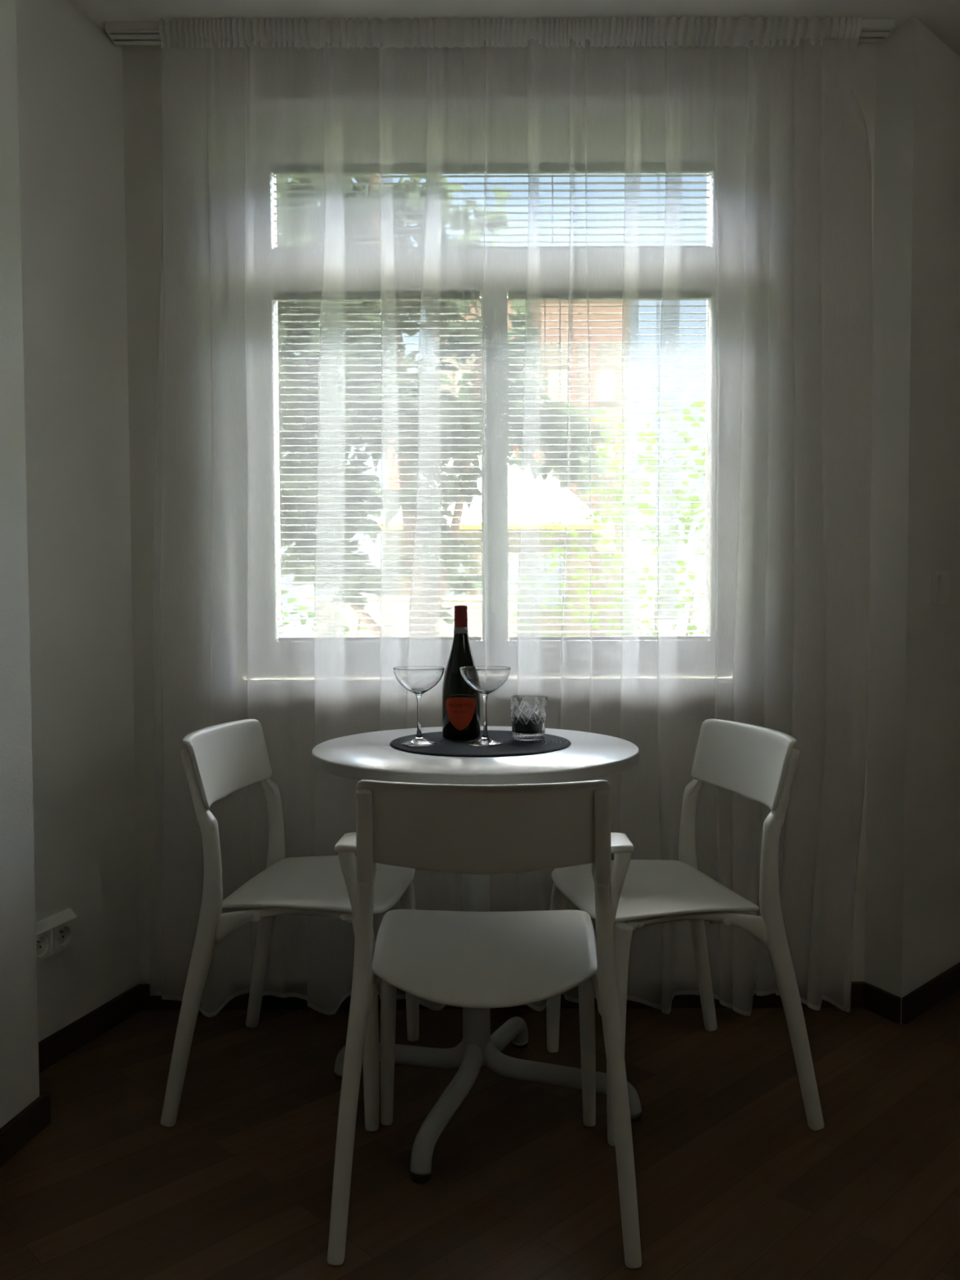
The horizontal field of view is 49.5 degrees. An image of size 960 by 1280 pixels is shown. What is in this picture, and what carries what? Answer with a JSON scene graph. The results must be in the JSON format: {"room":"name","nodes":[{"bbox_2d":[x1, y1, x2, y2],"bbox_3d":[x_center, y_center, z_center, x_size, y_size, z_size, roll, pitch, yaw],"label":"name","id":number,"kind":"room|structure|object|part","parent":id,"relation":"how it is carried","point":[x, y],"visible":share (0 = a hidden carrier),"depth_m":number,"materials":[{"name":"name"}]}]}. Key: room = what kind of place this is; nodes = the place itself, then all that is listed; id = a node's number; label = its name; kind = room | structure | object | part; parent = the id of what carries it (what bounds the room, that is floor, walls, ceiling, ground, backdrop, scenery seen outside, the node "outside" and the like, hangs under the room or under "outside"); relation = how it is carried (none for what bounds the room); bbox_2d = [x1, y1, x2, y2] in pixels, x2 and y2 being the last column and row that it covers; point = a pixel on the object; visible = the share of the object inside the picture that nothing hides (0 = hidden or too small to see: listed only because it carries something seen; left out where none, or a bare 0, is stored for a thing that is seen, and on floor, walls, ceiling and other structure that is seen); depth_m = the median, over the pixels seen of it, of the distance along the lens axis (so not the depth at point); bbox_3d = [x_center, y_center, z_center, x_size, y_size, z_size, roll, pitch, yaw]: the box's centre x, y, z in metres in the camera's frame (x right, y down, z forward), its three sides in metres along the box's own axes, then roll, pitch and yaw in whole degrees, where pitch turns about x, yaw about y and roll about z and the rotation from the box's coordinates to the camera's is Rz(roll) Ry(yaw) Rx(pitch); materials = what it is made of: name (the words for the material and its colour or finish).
{"room":"dining room","nodes":[
{"label":"dining room","id":0,"kind":"room"},
{"bbox_2d":[0,0,138,1128],"bbox_3d":[-1.395,-0.163,0.268,1.012,2.445,5.350,0,2,0],"label":"wall","id":1,"kind":"structure","parent":0,"point":[69,69],"depth_m":2.41,"materials":[{"name":"paint"}]},
{"bbox_2d":[0,1091,51,1167],"bbox_3d":[-1.233,1.044,-0.120,0.014,0.065,4.530,0,2,9],"label":"baseboard","id":2,"kind":"structure","parent":1,"relation":"attached to","point":[15,1134],"depth_m":2.02,"materials":[{"name":"black wood"}]},
{"bbox_2d":[35,908,76,962],"bbox_3d":[-0.976,0.676,2.368,0.021,0.088,0.154,1,3,18],"label":"power socket","id":3,"kind":"object","parent":1,"relation":"attached to","point":[55,933],"visible":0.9,"depth_m":2.37,"materials":[{"name":"white plastic"}]},
{"bbox_3d":[-0.984,0.681,2.370,0.005,0.078,0.153,1,3,18],"label":"frame","id":4,"kind":"part","parent":3,"relation":"part of","materials":[{"name":"white plastic"}]},
{"bbox_2d":[38,984,141,1073],"bbox_3d":[-0.973,0.936,2.399,0.014,0.065,0.629,1,3,18],"label":"baseboard","id":5,"kind":"structure","parent":1,"relation":"attached to","point":[60,1044],"depth_m":2.49,"materials":[{"name":"black wood"}]},
{"bbox_2d":[0,988,959,1279],"bbox_3d":[0.104,1.103,0.547,4.000,0.120,6.200,0,2,0],"label":"floor","id":6,"kind":"structure","parent":0,"point":[734,1181],"depth_m":1.97,"materials":[{"name":"brown wood"}]},
{"bbox_2d":[160,719,418,1131],"bbox_3d":[-0.393,0.585,2.305,0.460,0.775,0.514,0,2,7],"label":"dining chair","id":7,"kind":"object","parent":6,"relation":"on","point":[220,760],"visible":0.89,"depth_m":2.22,"materials":[{"name":"white plastic"}]},
{"bbox_3d":[-0.590,0.601,2.122,0.129,0.761,0.067,-1,3,-16],"label":"leg","id":8,"kind":"part","parent":7,"relation":"part of","materials":[{"name":"white plastic"}]},
{"bbox_3d":[-0.574,0.274,2.316,0.097,0.153,0.410,0,2,7],"label":"backrest","id":9,"kind":"part","parent":7,"relation":"part of","materials":[{"name":"white plastic"}]},
{"bbox_3d":[-0.536,0.583,2.534,0.129,0.761,0.067,1,3,31],"label":"leg","id":10,"kind":"part","parent":7,"relation":"part of","materials":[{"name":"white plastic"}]},
{"bbox_3d":[-0.398,0.580,2.123,0.320,0.070,0.051,0,2,5],"label":"rail","id":11,"kind":"part","parent":7,"relation":"part of","materials":[{"name":"white plastic"}]},
{"bbox_3d":[-0.361,0.550,2.300,0.395,0.050,0.414,0,2,7],"label":"seat","id":12,"kind":"part","parent":7,"relation":"part of","materials":[{"name":"white plastic"}]},
{"bbox_3d":[-0.229,0.764,2.086,0.056,0.432,0.043,0,2,7],"label":"leg","id":13,"kind":"part","parent":7,"relation":"part of","materials":[{"name":"white plastic"}]},
{"bbox_3d":[-0.176,0.747,2.489,0.056,0.432,0.043,0,2,7],"label":"leg","id":14,"kind":"part","parent":7,"relation":"part of","materials":[{"name":"white plastic"}]},
{"bbox_2d":[311,725,641,1183],"bbox_3d":[-0.007,0.597,2.175,0.673,0.755,0.671,0,2,0],"label":"round table","id":15,"kind":"object","parent":6,"relation":"on","point":[371,756],"visible":0.75,"depth_m":2.09,"materials":[{"name":"white laminate"}]},
{"bbox_3d":[-0.160,0.893,2.252,0.356,0.151,0.042,1,3,23],"label":"leg","id":16,"kind":"part","parent":15,"relation":"part of","materials":[{"name":"grey"}]},
{"bbox_3d":[-0.059,0.902,2.044,0.042,0.151,0.331,1,3,20],"label":"leg","id":17,"kind":"part","parent":15,"relation":"part of","materials":[{"name":"grey"}]},
{"bbox_2d":[389,729,571,756],"bbox_3d":[0.001,0.216,2.201,0.382,0.004,0.382,0,2,0],"label":"placemat","id":18,"kind":"object","parent":15,"relation":"on","point":[510,746],"visible":0.84,"depth_m":2.13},
{"bbox_2d":[393,666,444,746],"bbox_3d":[-0.127,0.137,2.158,0.106,0.159,0.106,0,2,0],"label":"coupe glass","id":19,"kind":"object","parent":18,"relation":"on","point":[418,680],"visible":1,"depth_m":2.13,"materials":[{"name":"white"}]},
{"bbox_2d":[442,604,480,739],"bbox_3d":[-0.041,0.069,2.249,0.082,0.287,0.083,0,2,0],"label":"wine bottle","id":20,"kind":"object","parent":18,"relation":"on","point":[460,702],"visible":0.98,"depth_m":2.22,"materials":[{"name":"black glass"}]},
{"bbox_2d":[459,666,511,746],"bbox_3d":[0.011,0.137,2.153,0.106,0.159,0.106,0,2,0],"label":"coupe glass","id":21,"kind":"object","parent":18,"relation":"on","point":[485,680],"visible":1,"depth_m":2.12,"materials":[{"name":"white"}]},
{"bbox_2d":[509,694,547,741],"bbox_3d":[0.104,0.167,2.234,0.081,0.091,0.081,0,3,15],"label":"crystal tumbler","id":22,"kind":"object","parent":18,"relation":"on","point":[528,712],"visible":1,"depth_m":2.20,"materials":[{"name":"clear glass"}]},
{"bbox_3d":[0.045,0.889,2.332,0.042,0.151,0.331,1,3,20],"label":"leg","id":23,"kind":"part","parent":15,"relation":"part of","materials":[{"name":"grey"}]},
{"bbox_3d":[0.155,0.896,2.155,0.356,0.151,0.042,0,2,11],"label":"leg","id":24,"kind":"part","parent":15,"relation":"part of","materials":[{"name":"grey metal"}]},
{"bbox_2d":[327,779,641,1268],"bbox_3d":[0.010,0.602,1.872,0.502,0.775,0.488,0,2,1],"label":"armchair","id":25,"kind":"object","parent":6,"relation":"on","point":[468,959],"visible":1,"depth_m":1.70,"materials":[{"name":"white plastic"}]},
{"bbox_3d":[-0.212,0.423,1.755,0.034,0.147,0.088,-2,3,-32],"label":"armrest","id":26,"kind":"part","parent":25,"relation":"part of","materials":[{"name":"white plastic"}]},
{"bbox_3d":[-0.199,0.617,1.692,0.064,0.761,0.126,1,3,21],"label":"leg","id":27,"kind":"part","parent":25,"relation":"part of","materials":[{"name":"white plastic"}]},
{"bbox_3d":[-0.169,0.589,1.893,0.049,0.070,0.348,0,2,5],"label":"rail","id":28,"kind":"part","parent":25,"relation":"part of","materials":[{"name":"white plastic"}]},
{"bbox_3d":[-0.181,0.763,2.088,0.043,0.432,0.056,0,2,1],"label":"leg","id":29,"kind":"part","parent":25,"relation":"part of","materials":[{"name":"white plastic"}]},
{"bbox_3d":[0.005,0.299,1.663,0.410,0.153,0.097,0,2,1],"label":"backrest","id":30,"kind":"part","parent":25,"relation":"part of","materials":[{"name":"white plastic"}]},
{"bbox_3d":[0.011,0.566,1.903,0.403,0.050,0.424,0,2,1],"label":"seat","id":31,"kind":"part","parent":25,"relation":"part of","materials":[{"name":"white plastic"}]},
{"bbox_3d":[0.211,0.762,2.079,0.043,0.432,0.056,0,2,1],"label":"leg","id":32,"kind":"part","parent":25,"relation":"part of","materials":[{"name":"white plastic"}]},
{"bbox_3d":[0.189,0.588,1.886,0.049,0.070,0.348,0,2,-2],"label":"rail","id":33,"kind":"part","parent":25,"relation":"part of","materials":[{"name":"white plastic"}]},
{"bbox_3d":[0.212,0.616,1.683,0.064,0.761,0.126,-1,3,-19],"label":"leg","id":34,"kind":"part","parent":25,"relation":"part of","materials":[{"name":"white plastic"}]},
{"bbox_3d":[0.226,0.421,1.746,0.034,0.147,0.088,1,3,34],"label":"armrest","id":35,"kind":"part","parent":25,"relation":"part of","materials":[{"name":"white plastic"}]},
{"bbox_2d":[546,719,824,1146],"bbox_3d":[0.414,0.584,2.262,0.460,0.775,0.514,-1,2,-12],"label":"dining chair","id":36,"kind":"object","parent":6,"relation":"on","point":[757,763],"visible":0.92,"depth_m":2.21,"materials":[{"name":"white plastic"}]},
{"bbox_3d":[0.185,0.748,2.425,0.056,0.432,0.043,-1,2,-12],"label":"leg","id":37,"kind":"part","parent":36,"relation":"part of","materials":[{"name":"white plastic"}]},
{"bbox_3d":[0.273,0.764,2.029,0.056,0.432,0.043,-1,2,-12],"label":"leg","id":38,"kind":"part","parent":36,"relation":"part of","materials":[{"name":"white plastic"}]},
{"bbox_3d":[0.383,0.549,2.253,0.395,0.050,0.414,-1,2,-12],"label":"seat","id":39,"kind":"part","parent":36,"relation":"part of","materials":[{"name":"white plastic"}]},
{"bbox_3d":[0.435,0.579,2.080,0.320,0.070,0.051,-1,2,-10],"label":"rail","id":40,"kind":"part","parent":36,"relation":"part of","materials":[{"name":"white plastic"}]},
{"bbox_3d":[0.537,0.581,2.501,0.129,0.761,0.067,-2,3,-36],"label":"leg","id":41,"kind":"part","parent":36,"relation":"part of","materials":[{"name":"white plastic"}]},
{"bbox_3d":[0.591,0.271,2.288,0.097,0.153,0.410,-1,2,-12],"label":"backrest","id":42,"kind":"part","parent":36,"relation":"part of","materials":[{"name":"white plastic"}]},
{"bbox_3d":[0.627,0.597,2.096,0.129,0.761,0.067,0,2,11],"label":"leg","id":43,"kind":"part","parent":36,"relation":"part of","materials":[{"name":"white plastic"}]},
{"bbox_2d":[122,42,875,983],"bbox_3d":[0.051,-0.275,2.796,1.881,2.445,0.290,0,2,0],"label":"wall","id":44,"kind":"structure","parent":0,"point":[804,117],"depth_m":2.65,"materials":[{"name":"paint"}]},
{"bbox_2d":[231,119,745,699],"bbox_3d":[0.019,-0.608,2.721,1.302,1.507,0.232,0,2,0],"label":"window","id":45,"kind":"structure","parent":44,"relation":"in","point":[274,669],"depth_m":2.75,"materials":[{"name":"white plastic"}]},
{"bbox_3d":[-0.279,-0.444,2.797,0.632,1.032,0.081,0,2,0],"label":"sash","id":46,"kind":"part","parent":45,"relation":"part of","materials":[{"name":"white plastic"}]},
{"bbox_2d":[273,291,480,641],"bbox_3d":[-0.271,-0.459,2.783,0.545,0.924,0.028,0,2,0],"label":"blind","id":47,"kind":"object","parent":45,"relation":"attached to","point":[425,296],"visible":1,"depth_m":2.78,"materials":[{"name":"grey"}]},
{"bbox_3d":[-0.406,-0.459,2.783,0.002,0.906,0.028,0,2,0],"label":"ladder cord","id":48,"kind":"part","parent":47,"relation":"part of","materials":[{"name":"white fabric"}]},
{"bbox_3d":[-0.270,-0.002,2.802,0.545,0.010,0.020,0,2,0],"label":"rail","id":49,"kind":"part","parent":47,"relation":"part of","materials":[{"name":"grey metal"}]},
{"bbox_3d":[-0.141,-0.459,2.783,0.002,0.906,0.028,0,2,0],"label":"ladder cord","id":50,"kind":"part","parent":47,"relation":"part of","materials":[{"name":"white fabric"}]},
{"bbox_3d":[-0.271,-0.461,2.823,0.551,0.926,0.004,0,2,0],"label":"pane","id":51,"kind":"part","parent":45,"relation":"part of","materials":[{"name":"clear glass"}]},
{"bbox_3d":[0.021,0.127,2.713,1.302,0.040,0.155,0,2,0],"label":"sill","id":52,"kind":"part","parent":45,"relation":"part of","materials":[{"name":"white"}]},
{"bbox_3d":[0.023,-1.156,2.767,1.242,0.324,0.081,0,2,0],"label":"sash","id":53,"kind":"part","parent":45,"relation":"part of","materials":[{"name":"white plastic"}]},
{"bbox_2d":[272,163,711,248],"bbox_3d":[0.032,-1.141,2.754,1.155,0.224,0.028,0,2,0],"label":"blind","id":54,"kind":"object","parent":45,"relation":"attached to","point":[483,168],"visible":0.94,"depth_m":2.75,"materials":[{"name":"grey metal"}]},
{"bbox_3d":[-0.408,-1.140,2.754,0.002,0.206,0.028,0,2,0],"label":"ladder cord","id":55,"kind":"part","parent":54,"relation":"part of","materials":[{"name":"white fabric"}]},
{"bbox_3d":[-0.129,-1.141,2.754,0.002,0.206,0.028,0,2,0],"label":"ladder cord","id":56,"kind":"part","parent":54,"relation":"part of","materials":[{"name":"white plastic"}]},
{"bbox_3d":[0.032,-1.034,2.759,1.155,0.010,0.020,0,2,0],"label":"rail","id":57,"kind":"part","parent":54,"relation":"part of","materials":[{"name":"grey metal"}]},
{"bbox_3d":[0.192,-1.142,2.754,0.002,0.206,0.028,0,2,0],"label":"ladder cord","id":58,"kind":"part","parent":54,"relation":"part of","materials":[{"name":"white fabric"}]},
{"bbox_3d":[0.471,-1.143,2.754,0.002,0.206,0.028,0,2,0],"label":"ladder cord","id":59,"kind":"part","parent":54,"relation":"part of","materials":[{"name":"white fabric"}]},
{"bbox_3d":[0.032,-1.143,2.794,1.161,0.226,0.004,0,2,0],"label":"pane","id":60,"kind":"part","parent":45,"relation":"part of","materials":[{"name":"clear glass"}]},
{"bbox_3d":[0.344,-0.463,2.823,0.541,0.926,0.004,0,2,0],"label":"pane","id":61,"kind":"part","parent":45,"relation":"part of","materials":[{"name":"clear glass"}]},
{"bbox_2d":[507,290,711,640],"bbox_3d":[0.344,-0.461,2.782,0.535,0.924,0.030,0,2,0],"label":"blind","id":62,"kind":"object","parent":45,"relation":"attached to","point":[642,295],"visible":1,"depth_m":2.78,"materials":[{"name":"grey plastic"}]},
{"bbox_3d":[0.173,-0.537,2.765,0.002,0.720,0.001,0,2,0],"label":"pull cord","id":63,"kind":"part","parent":62,"relation":"part of","materials":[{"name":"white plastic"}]},
{"bbox_3d":[0.214,-0.461,2.783,0.002,0.906,0.028,0,2,0],"label":"ladder cord","id":64,"kind":"part","parent":62,"relation":"part of","materials":[{"name":"white fabric"}]},
{"bbox_3d":[0.345,-0.004,2.802,0.535,0.010,0.020,0,2,0],"label":"rail","id":65,"kind":"part","parent":62,"relation":"part of","materials":[{"name":"grey metal"}]},
{"bbox_3d":[0.474,-0.462,2.783,0.002,0.906,0.028,0,2,0],"label":"ladder cord","id":66,"kind":"part","parent":62,"relation":"part of","materials":[{"name":"white fabric"}]},
{"bbox_3d":[0.344,-0.446,2.797,0.606,1.032,0.081,0,2,0],"label":"sash","id":67,"kind":"part","parent":45,"relation":"part of","materials":[{"name":"white plastic"}]},
{"bbox_3d":[0.638,-0.464,2.730,0.028,0.155,0.053,0,2,0],"label":"handle","id":68,"kind":"part","parent":45,"relation":"part of","materials":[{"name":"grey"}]},
{"bbox_2d":[137,981,864,1009],"bbox_3d":[0.056,0.920,2.694,1.881,0.065,0.014,0,2,0],"label":"baseboard","id":69,"kind":"structure","parent":44,"relation":"attached to","point":[846,993],"depth_m":2.69,"materials":[{"name":"black wood"}]},
{"bbox_2d":[67,0,959,57],"bbox_3d":[0.095,-1.469,0.438,4.000,0.140,6.200,0,2,0],"label":"ceiling","id":70,"kind":"structure","parent":0,"point":[941,17],"depth_m":2.45,"materials":[{"name":"white paint"}]},
{"bbox_2d":[104,18,894,44],"bbox_3d":[0.048,-1.477,2.531,1.895,0.021,0.068,0,2,0],"label":"rail","id":71,"kind":"object","parent":70,"relation":"attached to","point":[873,30],"visible":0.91,"depth_m":2.51,"materials":[{"name":"white"}]},
{"bbox_2d":[150,16,862,1017],"bbox_3d":[0.062,-0.277,2.567,1.801,2.418,0.087,0,2,0],"label":"sheer curtain","id":72,"kind":"object","parent":71,"relation":"hanging from","point":[744,31],"visible":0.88,"depth_m":2.50,"materials":[{"name":"white fabric"}]},
{"bbox_2d":[864,17,959,1022],"bbox_3d":[1.402,-0.293,3.112,1.310,2.445,0.324,-3,3,-44],"label":"wall","id":73,"kind":"structure","parent":0,"point":[912,932],"depth_m":2.61,"materials":[{"name":"paint"}]},
{"bbox_2d":[862,981,901,1023],"bbox_3d":[1.016,0.919,2.643,0.014,0.065,0.122,-1,3,-25],"label":"baseboard","id":74,"kind":"structure","parent":73,"relation":"attached to","point":[883,1003],"depth_m":2.63,"materials":[{"name":"black wood"}]},
{"bbox_2d":[901,962,959,1024],"bbox_3d":[1.480,0.902,2.999,1.190,0.065,0.014,-3,3,-44],"label":"baseboard","id":75,"kind":"structure","parent":73,"relation":"attached to","point":[917,1002],"depth_m":2.68,"materials":[{"name":"black wood"}]},
{"bbox_2d":[932,570,949,604],"bbox_3d":[1.185,-0.135,2.672,0.084,0.086,0.015,-3,3,-44],"label":"light switch","id":76,"kind":"object","parent":73,"relation":"attached to","point":[940,586],"visible":1,"depth_m":2.66,"materials":[{"name":"white plastic"}]},
{"label":"outside","id":77,"kind":"structure","parent":0,"visible":0},
{"bbox_2d":[280,619,704,678],"bbox_3d":[0.001,0.251,46.532,120.000,0.200,87.040,0,2,0],"label":"ground","id":78,"kind":"structure","parent":77,"point":[644,628],"depth_m":67.24,"materials":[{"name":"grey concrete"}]},
{"bbox_2d":[280,591,367,637],"bbox_3d":[-1.224,0.679,8.392,0.832,2.178,0.637,0,2,0],"label":"shrub","id":79,"kind":"object","parent":78,"relation":"on","point":[310,615],"visible":0.23,"depth_m":8.26,"materials":[{"name":"green plant"}]},
{"bbox_2d":[313,595,515,679],"bbox_3d":[-0.786,0.508,13.033,2.536,2.122,0.280,0,2,0],"label":"wall","id":80,"kind":"structure","parent":78,"relation":"on","point":[510,599],"depth_m":12.90,"materials":[{"name":"concrete"}]},
{"bbox_2d":[373,439,605,636],"bbox_3d":[0.151,-1.646,23.101,4.494,5.569,6.500,0,2,0],"label":"house","id":81,"kind":"structure","parent":78,"relation":"on","point":[535,455],"depth_m":20.24,"materials":[{"name":"tile"}]},
{"bbox_3d":[-0.644,-1.116,20.206,0.740,0.990,0.030,0,2,0],"label":"pane","id":82,"kind":"part","parent":81,"relation":"part of","materials":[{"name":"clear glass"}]},
{"bbox_3d":[0.403,-1.119,20.206,0.740,0.990,0.030,0,2,0],"label":"pane","id":83,"kind":"part","parent":81,"relation":"part of","materials":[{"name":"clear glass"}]},
{"bbox_3d":[1.250,-1.122,20.206,0.740,0.990,0.030,0,2,0],"label":"pane","id":84,"kind":"part","parent":81,"relation":"part of","materials":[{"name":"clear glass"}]},
{"bbox_2d":[433,297,632,636],"bbox_3d":[1.688,-5.420,37.805,6.603,11.858,8.300,0,2,0],"label":"apartment building","id":85,"kind":"structure","parent":78,"relation":"on","point":[625,412],"depth_m":33.64,"materials":[{"name":"white paint"}]},
{"bbox_3d":[-0.473,-8.194,33.629,0.640,1.040,0.030,0,2,0],"label":"pane","id":86,"kind":"part","parent":85,"relation":"part of","materials":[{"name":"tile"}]},
{"bbox_3d":[2.529,-8.205,33.629,0.640,1.040,0.030,0,2,0],"label":"pane","id":87,"kind":"part","parent":85,"relation":"part of","materials":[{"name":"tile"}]},
{"bbox_3d":[4.047,-3.414,33.832,0.640,1.040,0.030,0,2,0],"label":"pane","id":88,"kind":"part","parent":85,"relation":"part of","materials":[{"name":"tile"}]},
{"bbox_3d":[4.039,-5.812,33.730,0.640,1.040,0.030,0,2,0],"label":"pane","id":89,"kind":"part","parent":85,"relation":"part of","materials":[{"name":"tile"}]},
{"bbox_3d":[4.030,-8.210,33.629,0.640,1.040,0.030,0,2,0],"label":"pane","id":90,"kind":"part","parent":85,"relation":"part of","materials":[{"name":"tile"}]},
{"bbox_2d":[523,521,608,636],"bbox_3d":[0.729,0.364,8.988,0.719,2.745,0.794,0,2,0],"label":"shrub","id":91,"kind":"object","parent":78,"relation":"on","point":[581,592],"visible":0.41,"depth_m":8.87,"materials":[{"name":"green plant"}]},
{"bbox_2d":[510,576,687,636],"bbox_3d":[0.990,0.661,7.655,1.730,2.261,0.660,-1,2,-10],"label":"shrub","id":92,"kind":"object","parent":78,"relation":"on","point":[630,628],"visible":0.19,"depth_m":7.48,"materials":[{"name":"green plant"}]},
{"bbox_2d":[570,399,706,678],"bbox_3d":[1.570,-0.252,9.543,1.451,3.923,2.056,0,2,0],"label":"tree","id":93,"kind":"object","parent":78,"relation":"on","point":[700,403],"visible":0.56,"depth_m":9.54,"materials":[{"name":"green plant"}]},
{"bbox_3d":[0.007,1.957,4.867,18.000,0.110,3.640,0,2,0],"label":"path","id":94,"kind":"object","parent":78,"relation":"on","visible":0},
{"bbox_2d":[275,173,614,637],"bbox_3d":[-0.305,-0.395,5.574,2.079,4.557,1.728,0,2,0],"label":"tree","id":95,"kind":"object","parent":94,"relation":"on","point":[363,426],"visible":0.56,"depth_m":5.38,"materials":[{"name":"green plant"}]}
]}

